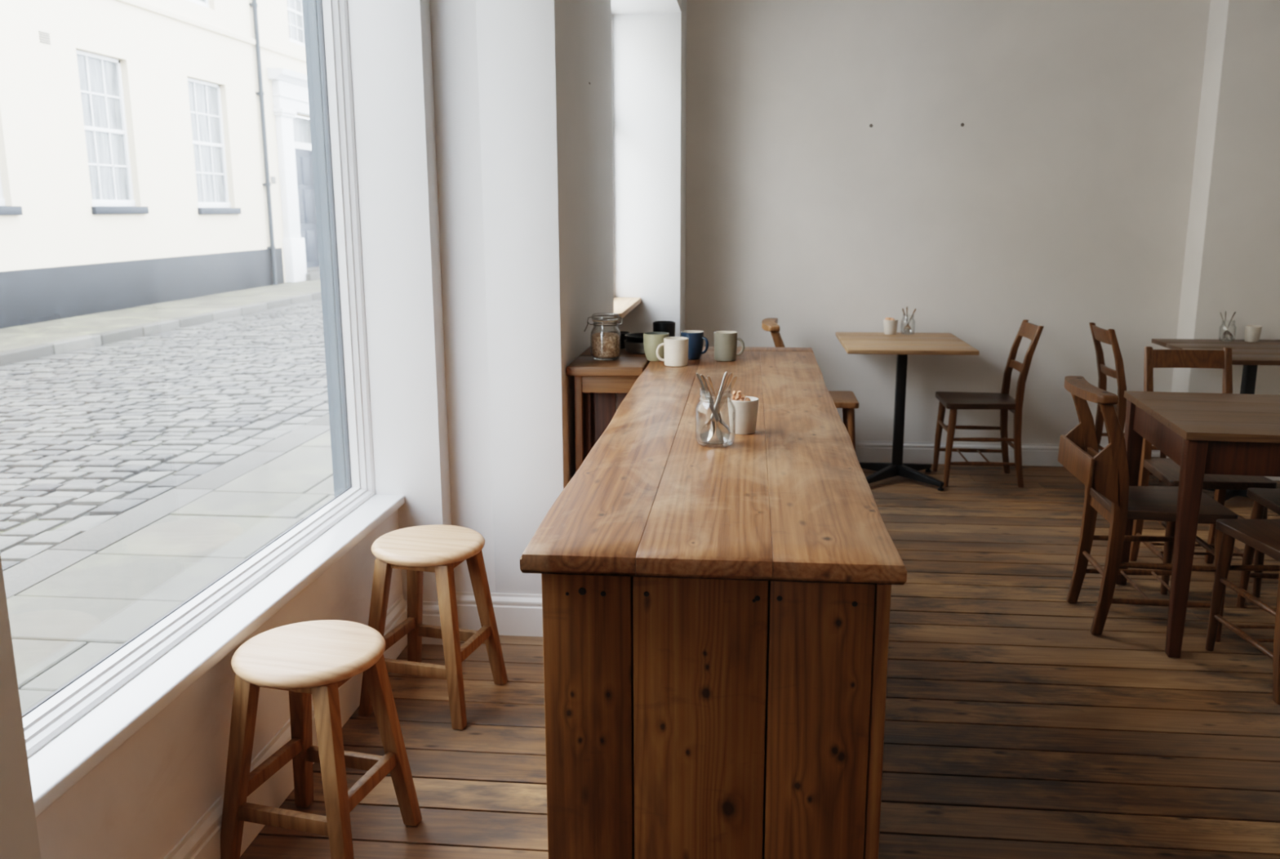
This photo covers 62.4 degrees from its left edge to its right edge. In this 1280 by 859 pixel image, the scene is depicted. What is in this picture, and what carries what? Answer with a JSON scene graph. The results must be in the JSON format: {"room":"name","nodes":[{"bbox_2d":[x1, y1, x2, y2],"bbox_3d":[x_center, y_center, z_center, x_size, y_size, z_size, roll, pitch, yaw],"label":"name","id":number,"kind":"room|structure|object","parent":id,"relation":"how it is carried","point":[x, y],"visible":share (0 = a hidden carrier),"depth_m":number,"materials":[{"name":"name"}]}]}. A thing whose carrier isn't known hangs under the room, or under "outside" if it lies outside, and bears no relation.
{"room":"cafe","nodes":[
{"label":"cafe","id":0,"kind":"room"},
{"bbox_2d":[0,552,40,858],"bbox_3d":[-1.123,-0.174,0.608,0.356,3.100,1.525,1,12,6],"label":"wall pier","id":1,"kind":"object","parent":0,"point":[19,836],"depth_m":1.46,"materials":[{"name":"white paint"}]},
{"bbox_2d":[35,508,402,858],"bbox_3d":[-0.987,0.722,2.571,0.147,0.542,2.110,1,12,6],"label":"wall","id":2,"kind":"structure","parent":0,"point":[140,800],"depth_m":2.19,"materials":[{"name":"paint"}]},
{"bbox_2d":[22,0,404,816],"bbox_3d":[-0.982,-0.660,2.272,0.176,2.290,2.113,1,12,6],"label":"window","id":3,"kind":"structure","parent":2,"relation":"in","point":[68,732],"depth_m":2.62,"materials":[{"name":"white wood"}]},
{"bbox_2d":[163,595,407,858],"bbox_3d":[-0.902,0.850,2.617,0.016,0.172,2.015,1,12,6],"label":"baseboard","id":4,"kind":"structure","parent":2,"relation":"attached to","point":[202,840],"depth_m":2.58,"materials":[{"name":"white paint"}]},
{"bbox_2d":[302,0,349,496],"bbox_3d":[-0.987,-0.857,3.389,0.066,3.400,0.194,1,12,6],"label":"window frame","id":5,"kind":"structure","parent":2,"relation":"attached to","point":[311,8],"depth_m":3.35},
{"bbox_2d":[405,600,443,644],"bbox_3d":[-0.732,0.657,3.596,0.151,0.148,0.016,1,12,6],"label":"baseboard","id":6,"kind":"object","parent":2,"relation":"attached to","point":[431,615],"visible":0.4,"depth_m":3.58,"materials":[{"name":"white paint"}]},
{"bbox_2d":[346,0,613,601],"bbox_3d":[-0.567,-0.888,4.016,0.750,3.100,1.465,1,12,6],"label":"wall pillar","id":7,"kind":"structure","parent":0,"point":[483,128],"depth_m":3.43,"materials":[{"name":"white paint"}]},
{"bbox_2d":[455,591,542,636],"bbox_3d":[-0.451,0.642,3.666,0.393,0.148,0.016,1,12,6],"label":"baseboard","id":8,"kind":"structure","parent":7,"relation":"attached to","point":[515,614],"depth_m":3.66,"materials":[{"name":"white paint"}]},
{"bbox_2d":[611,0,681,14],"bbox_3d":[-0.083,-2.327,4.862,0.492,0.633,0.920,1,12,6],"label":"wall","id":9,"kind":"structure","parent":0,"point":[618,6],"depth_m":5.18,"materials":[{"name":"white paint"}]},
{"bbox_2d":[611,0,686,337],"bbox_3d":[-0.009,-1.259,5.782,0.492,3.100,0.470,1,12,6],"label":"wall pier","id":10,"kind":"object","parent":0,"point":[649,51],"visible":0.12,"depth_m":5.52,"materials":[{"name":"white paint"}]},
{"bbox_2d":[240,463,1279,858],"bbox_3d":[1.344,1.084,1.951,4.918,0.030,8.638,1,12,6],"label":"floor","id":11,"kind":"structure","parent":0,"point":[1014,729],"depth_m":3.06,"materials":[{"name":"brown wood"}]},
{"bbox_2d":[220,619,422,858],"bbox_3d":[-0.734,0.725,2.401,0.334,0.502,0.334,3,12,16],"label":"stool","id":12,"kind":"object","parent":11,"relation":"on","point":[307,660],"visible":1,"depth_m":2.31,"materials":[{"name":"brown wood"}]},
{"bbox_2d":[358,524,507,729],"bbox_3d":[-0.620,0.568,3.152,0.334,0.502,0.334,3,12,16],"label":"stool","id":13,"kind":"object","parent":11,"relation":"on","point":[438,549],"visible":0.95,"depth_m":3.06,"materials":[{"name":"brown wood"}]},
{"bbox_2d":[566,346,649,472],"bbox_3d":[-0.074,0.191,3.891,0.286,0.934,0.575,1,12,6],"label":"side table","id":14,"kind":"object","parent":11,"relation":"on","point":[601,387],"visible":0.3,"depth_m":3.60,"materials":[{"name":"brown wood"}]},
{"bbox_2d":[583,312,622,360],"bbox_3d":[-0.121,-0.325,3.685,0.106,0.160,0.110,-10,15,-38],"label":"storage jar","id":15,"kind":"object","parent":14,"relation":"on","point":[596,319],"visible":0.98,"depth_m":3.67,"materials":[{"name":"clear glass"}]},
{"bbox_2d":[591,332,619,358],"bbox_3d":[-0.120,-0.295,3.689,0.098,0.084,0.098,1,12,6],"label":"oats","id":16,"kind":"object","parent":15,"relation":"in","point":[604,344],"visible":1,"depth_m":3.65,"materials":[{"name":"beige food"}]},
{"bbox_2d":[608,331,630,348],"bbox_3d":[-0.081,-0.335,3.970,0.088,0.060,0.088,1,12,6],"label":"bowl","id":17,"kind":"object","parent":14,"relation":"on","point":[622,337],"visible":0.43,"depth_m":3.94,"materials":[{"name":"black ceramic"}]},
{"bbox_2d":[623,339,644,353],"bbox_3d":[0.018,-0.307,3.883,0.152,0.040,0.152,1,12,6],"label":"dish","id":18,"kind":"object","parent":14,"relation":"on","point":[630,347],"visible":0.37,"depth_m":3.82,"materials":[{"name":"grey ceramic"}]},
{"bbox_2d":[624,333,643,342],"bbox_3d":[0.012,-0.334,3.878,0.137,0.024,0.137,1,12,6],"label":"bowl","id":19,"kind":"object","parent":18,"relation":"in","point":[633,337],"visible":0.44,"depth_m":3.84,"materials":[{"name":"black ceramic"}]},
{"bbox_2d":[520,346,906,858],"bbox_3d":[0.233,0.396,2.899,0.589,0.933,2.492,1,12,6],"label":"counter","id":20,"kind":"object","parent":11,"relation":"on","point":[716,620],"depth_m":1.69,"materials":[{"name":"brown wood"}]},
{"bbox_2d":[643,331,669,360],"bbox_3d":[0.057,-0.286,3.657,0.089,0.094,0.089,1,12,6],"label":"mug","id":21,"kind":"object","parent":20,"relation":"on","point":[651,340],"visible":0.81,"depth_m":3.62,"materials":[{"name":"green ceramic"}]},
{"bbox_2d":[653,320,675,337],"bbox_3d":[0.091,-0.357,3.983,0.086,0.098,0.086,1,12,6],"label":"mug","id":22,"kind":"object","parent":20,"relation":"on","point":[668,326],"visible":0.41,"depth_m":3.94,"materials":[{"name":"black ceramic"}]},
{"bbox_2d":[656,336,688,366],"bbox_3d":[0.114,-0.260,3.537,0.098,0.092,0.082,6,13,28],"label":"mug","id":23,"kind":"object","parent":20,"relation":"on","point":[675,348],"visible":1,"depth_m":3.50,"materials":[{"name":"beige ceramic"}]},
{"bbox_2d":[680,330,708,359],"bbox_3d":[0.184,-0.293,3.680,0.080,0.096,0.088,-6,13,-27],"label":"mug","id":24,"kind":"object","parent":20,"relation":"on","point":[695,338],"visible":0.83,"depth_m":3.65,"materials":[{"name":"blue ceramic"}]},
{"bbox_2d":[520,346,906,584],"bbox_3d":[0.232,-0.044,2.807,0.589,0.033,2.492,1,12,6],"label":"countertop","id":25,"kind":"structure","parent":20,"relation":"on","point":[791,499],"depth_m":1.95,"materials":[{"name":"brown wood"}]},
{"bbox_2d":[695,386,735,447],"bbox_3d":[0.167,-0.028,2.339,0.089,0.126,0.089,1,12,6],"label":"glass jar","id":26,"kind":"object","parent":20,"relation":"on","point":[709,443],"visible":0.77,"depth_m":2.33,"materials":[{"name":"clear glass"}]},
{"bbox_2d":[696,373,728,443],"bbox_3d":[0.160,-0.046,2.325,0.075,0.155,0.013,3,12,13],"label":"spoon","id":27,"kind":"object","parent":26,"relation":"in","point":[722,432],"visible":1,"depth_m":2.33,"materials":[{"name":"metal"}]},
{"bbox_2d":[700,371,728,442],"bbox_3d":[0.164,-0.049,2.328,0.060,0.158,0.012,-1,12,-2],"label":"spoon","id":28,"kind":"object","parent":26,"relation":"in","point":[706,433],"visible":1,"depth_m":2.33,"materials":[{"name":"metal"}]},
{"bbox_2d":[700,373,729,437],"bbox_3d":[0.165,-0.047,2.333,0.067,0.151,0.009,2,12,10],"label":"spoon","id":29,"kind":"object","parent":26,"relation":"in","point":[702,376],"visible":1,"depth_m":2.33,"materials":[{"name":"metal"}]},
{"bbox_2d":[704,377,729,431],"bbox_3d":[0.169,-0.045,2.341,0.062,0.145,0.009,1,12,4],"label":"spoon","id":30,"kind":"object","parent":26,"relation":"in","point":[706,380],"visible":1,"depth_m":2.34,"materials":[{"name":"metal"}]},
{"bbox_2d":[706,375,730,435],"bbox_3d":[0.174,-0.048,2.347,0.054,0.147,0.011,0,12,0],"label":"spoon","id":31,"kind":"object","parent":26,"relation":"in","point":[708,378],"visible":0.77,"depth_m":2.34,"materials":[{"name":"metal"}]},
{"bbox_2d":[711,372,733,436],"bbox_3d":[0.170,-0.050,2.337,0.069,0.155,0.008,1,12,6],"label":"spoon","id":32,"kind":"object","parent":26,"relation":"in","point":[730,376],"visible":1,"depth_m":2.33,"materials":[{"name":"metal"}]},
{"bbox_2d":[712,375,737,435],"bbox_3d":[0.176,-0.047,2.344,0.077,0.149,0.009,2,12,9],"label":"spoon","id":33,"kind":"object","parent":26,"relation":"in","point":[735,378],"visible":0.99,"depth_m":2.33,"materials":[{"name":"metal"}]},
{"bbox_2d":[714,330,744,361],"bbox_3d":[0.300,-0.286,3.642,0.080,0.098,0.096,-11,16,-41],"label":"mug","id":34,"kind":"object","parent":20,"relation":"on","point":[725,341],"visible":1,"depth_m":3.62,"materials":[{"name":"grey ceramic"}]},
{"bbox_2d":[727,395,759,434],"bbox_3d":[0.241,-0.033,2.474,0.073,0.080,0.073,1,12,6],"label":"pot","id":35,"kind":"object","parent":20,"relation":"on","point":[745,411],"visible":0.91,"depth_m":2.45,"materials":[{"name":"white ceramic"}]},
{"bbox_2d":[761,317,858,451],"bbox_3d":[0.913,-0.158,5.746,0.514,0.852,0.430,1,12,6],"label":"chair","id":36,"kind":"object","parent":11,"relation":"on","point":[847,401],"visible":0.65,"depth_m":5.58,"materials":[{"name":"brown wood"}]},
{"bbox_2d":[835,332,979,490],"bbox_3d":[1.381,-0.093,5.636,0.634,0.764,0.763,1,12,6],"label":"pedestal table","id":37,"kind":"object","parent":11,"relation":"on","point":[899,344],"visible":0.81,"depth_m":5.62,"materials":[{"name":"brown wood"}]},
{"bbox_2d":[883,319,897,334],"bbox_3d":[1.385,-0.567,5.842,0.079,0.080,0.079,1,12,6],"label":"pot","id":38,"kind":"object","parent":37,"relation":"on","point":[890,326],"visible":1,"depth_m":5.81,"materials":[{"name":"white ceramic"}]},
{"bbox_2d":[900,314,915,334],"bbox_3d":[1.479,-0.580,5.834,0.076,0.108,0.076,1,12,6],"label":"glass jar","id":39,"kind":"object","parent":37,"relation":"on","point":[913,314],"visible":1,"depth_m":5.83,"materials":[{"name":"clear glass"}]},
{"bbox_2d":[902,308,911,333],"bbox_3d":[1.470,-0.600,5.821,0.057,0.137,0.009,2,12,12],"label":"spoon","id":40,"kind":"object","parent":39,"relation":"in","point":[908,328],"visible":1,"depth_m":5.82,"materials":[{"name":"metal"}]},
{"bbox_2d":[905,306,908,332],"bbox_3d":[1.480,-0.607,5.831,0.029,0.144,0.009,0,12,3],"label":"spoon","id":41,"kind":"object","parent":39,"relation":"in","point":[907,306],"visible":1,"depth_m":5.83,"materials":[{"name":"metal"}]},
{"bbox_2d":[903,308,915,332],"bbox_3d":[1.491,-0.602,5.842,0.063,0.133,0.010,1,12,7],"label":"spoon","id":42,"kind":"object","parent":39,"relation":"in","point":[914,310],"visible":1,"depth_m":5.84,"materials":[{"name":"metal"}]},
{"bbox_2d":[933,319,1044,487],"bbox_3d":[1.854,-0.147,5.670,0.471,0.854,0.383,1,12,6],"label":"chair","id":43,"kind":"object","parent":11,"relation":"on","point":[953,401],"visible":0.99,"depth_m":5.59,"materials":[{"name":"brown wood"}]},
{"bbox_2d":[1088,322,1166,481],"bbox_3d":[2.580,-0.109,5.473,0.471,0.854,0.383,1,12,6],"label":"chair","id":44,"kind":"object","parent":11,"relation":"on","point":[1100,335],"visible":0.35,"depth_m":5.38,"materials":[{"name":"brown wood"}]},
{"bbox_2d":[1057,375,1237,641],"bbox_3d":[1.749,0.265,3.709,0.514,0.849,0.430,1,12,7],"label":"chair","id":45,"kind":"object","parent":11,"relation":"on","point":[1104,473],"visible":0.9,"depth_m":3.61,"materials":[{"name":"brown wood"}]},
{"bbox_2d":[1115,391,1279,657],"bbox_3d":[2.162,0.315,3.682,0.770,0.759,0.780,2,12,11],"label":"dining table","id":46,"kind":"object","parent":11,"relation":"on","point":[1202,433],"visible":0.95,"depth_m":3.43,"materials":[{"name":"brown wood"}]},
{"bbox_2d":[1128,346,1276,596],"bbox_3d":[2.193,0.149,4.149,0.383,0.894,0.471,1,12,6],"label":"chair","id":47,"kind":"object","parent":11,"relation":"on","point":[1166,470],"visible":0.5,"depth_m":4.24,"materials":[{"name":"brown wood"}]},
{"bbox_2d":[1151,338,1279,501],"bbox_3d":[3.002,-0.020,5.257,0.660,0.764,0.809,1,12,6],"label":"pedestal table","id":48,"kind":"object","parent":11,"relation":"on","point":[1264,352],"visible":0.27,"depth_m":5.22,"materials":[{"name":"brown wood"}]},
{"bbox_2d":[1218,319,1235,341],"bbox_3d":[3.049,-0.513,5.483,0.076,0.108,0.076,1,12,6],"label":"glass jar","id":49,"kind":"object","parent":48,"relation":"on","point":[1224,319],"visible":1,"depth_m":5.49,"materials":[{"name":"clear glass"}]},
{"bbox_2d":[1219,311,1232,339],"bbox_3d":[3.034,-0.536,5.470,0.074,0.145,0.008,2,12,9],"label":"spoon","id":50,"kind":"object","parent":49,"relation":"in","point":[1229,335],"visible":1,"depth_m":5.47,"materials":[{"name":"metal"}]},
{"bbox_2d":[1225,311,1228,339],"bbox_3d":[3.046,-0.541,5.480,0.039,0.148,0.009,0,12,3],"label":"spoon","id":51,"kind":"object","parent":49,"relation":"in","point":[1226,337],"visible":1,"depth_m":5.48,"materials":[{"name":"metal"}]},
{"bbox_2d":[1222,311,1235,338],"bbox_3d":[3.058,-0.541,5.490,0.055,0.145,0.010,1,12,7],"label":"spoon","id":52,"kind":"object","parent":49,"relation":"in","point":[1234,313],"visible":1,"depth_m":5.49,"materials":[{"name":"metal"}]},
{"bbox_2d":[1244,324,1262,342],"bbox_3d":[3.167,-0.495,5.464,0.079,0.080,0.079,1,12,6],"label":"pot","id":53,"kind":"object","parent":48,"relation":"on","point":[1252,332],"visible":1,"depth_m":5.44,"materials":[{"name":"white ceramic"}]},
{"bbox_2d":[1204,518,1279,704],"bbox_3d":[2.063,0.362,3.229,0.383,0.854,0.471,0,12,2],"label":"chair","id":54,"kind":"object","parent":11,"relation":"on","point":[1263,535],"visible":1,"depth_m":3.37,"materials":[{"name":"brown wood"}]},
{"bbox_2d":[1235,487,1279,607],"bbox_3d":[2.417,0.275,3.639,0.471,0.854,0.383,1,12,6],"label":"chair","id":55,"kind":"object","parent":11,"relation":"on","point":[1269,498],"visible":0.81,"depth_m":3.82,"materials":[{"name":"brown wood"}]},
{"bbox_2d":[684,0,1210,445],"bbox_3d":[2.049,-1.283,5.857,4.650,3.100,0.152,1,12,6],"label":"wall","id":56,"kind":"structure","parent":0,"point":[981,168],"depth_m":5.81,"materials":[{"name":"white paint"}]},
{"bbox_2d":[855,440,1159,466],"bbox_3d":[1.616,0.134,6.115,2.720,0.124,0.016,1,12,6],"label":"baseboard","id":57,"kind":"structure","parent":56,"relation":"attached to","point":[1039,455],"depth_m":6.09,"materials":[{"name":"white paint"}]},
{"bbox_2d":[1166,0,1279,457],"bbox_3d":[3.647,-1.216,5.509,1.398,3.100,0.230,1,12,6],"label":"wall","id":58,"kind":"structure","parent":0,"point":[1232,263],"depth_m":5.47,"materials":[{"name":"white paint"}]},
{"bbox_2d":[1264,475,1279,480],"bbox_3d":[3.566,0.215,5.691,1.248,0.124,0.016,1,12,6],"label":"baseboard","id":59,"kind":"structure","parent":58,"relation":"attached to","point":[1277,478],"depth_m":5.71,"materials":[{"name":"white paint"}]},
{"label":"outside","id":60,"kind":"structure","parent":0,"visible":0},
{"bbox_2d":[3,413,329,599],"bbox_3d":[-1.671,-1.188,13.297,0.240,0.100,34.027,1,12,6],"label":"kerb","id":61,"kind":"object","parent":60,"point":[19,578],"visible":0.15,"depth_m":5.32,"materials":[{"name":"stone"}]},
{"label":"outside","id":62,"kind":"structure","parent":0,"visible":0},
{"bbox_2d":[0,290,321,366],"bbox_3d":[-6.548,-1.373,14.883,0.180,0.350,33.104,1,12,6],"label":"kerb","id":63,"kind":"object","parent":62,"point":[59,347],"visible":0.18,"depth_m":13.85,"materials":[{"name":"stone"}]},
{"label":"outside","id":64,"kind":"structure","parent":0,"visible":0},
{"bbox_2d":[6,430,334,713],"bbox_3d":[-0.950,-0.851,11.587,1.530,0.074,29.356,1,12,6],"label":"pavement","id":65,"kind":"structure","parent":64,"point":[64,624],"depth_m":4.49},
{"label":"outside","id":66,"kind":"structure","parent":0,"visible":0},
{"bbox_2d":[0,279,320,351],"bbox_3d":[-7.125,-2.132,18.034,1.622,0.151,34.520,1,12,6],"label":"pavement","id":67,"kind":"structure","parent":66,"point":[24,335],"depth_m":15.43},
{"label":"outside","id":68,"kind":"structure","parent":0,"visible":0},
{"bbox_2d":[0,298,328,571],"bbox_3d":[-4.150,-1.264,13.865,4.782,0.180,23.646,1,12,6],"label":"road","id":69,"kind":"structure","parent":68,"point":[48,384],"depth_m":8.22,"materials":[{"name":"stone"}]},
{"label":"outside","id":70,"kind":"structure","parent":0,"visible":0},
{"bbox_2d":[0,315,327,562],"bbox_3d":[-3.723,-2.117,17.922,4.900,0.114,55.000,1,12,6],"label":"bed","id":71,"kind":"object","parent":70,"point":[190,432],"depth_m":6.47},
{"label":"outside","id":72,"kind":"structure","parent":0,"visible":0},
{"bbox_2d":[0,0,319,328],"bbox_3d":[-9.595,-4.748,14.394,3.340,6.980,56.000,1,12,6],"label":"townhouse","id":73,"kind":"structure","parent":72,"point":[152,152],"depth_m":17.13,"materials":[{"name":"paint"}]},
{"bbox_2d":[38,31,50,44],"bbox_3d":[-8.221,-5.406,14.595,0.014,0.146,0.220,1,12,6],"label":"vent","id":74,"kind":"object","parent":73,"relation":"attached to","point":[44,37],"depth_m":14.59,"materials":[{"name":"white"}]},
{"bbox_3d":[-0.252,-0.112,5.344,0.135,1.035,0.920,1,12,6],"label":"wall","id":75,"kind":"structure","parent":0,"visible":0},
{"bbox_2d":[611,20,640,319],"bbox_3d":[-0.130,-1.279,5.093,0.178,1.519,0.892,1,12,6],"label":"window","id":76,"kind":"structure","parent":75,"relation":"in","point":[623,306],"depth_m":5.40,"materials":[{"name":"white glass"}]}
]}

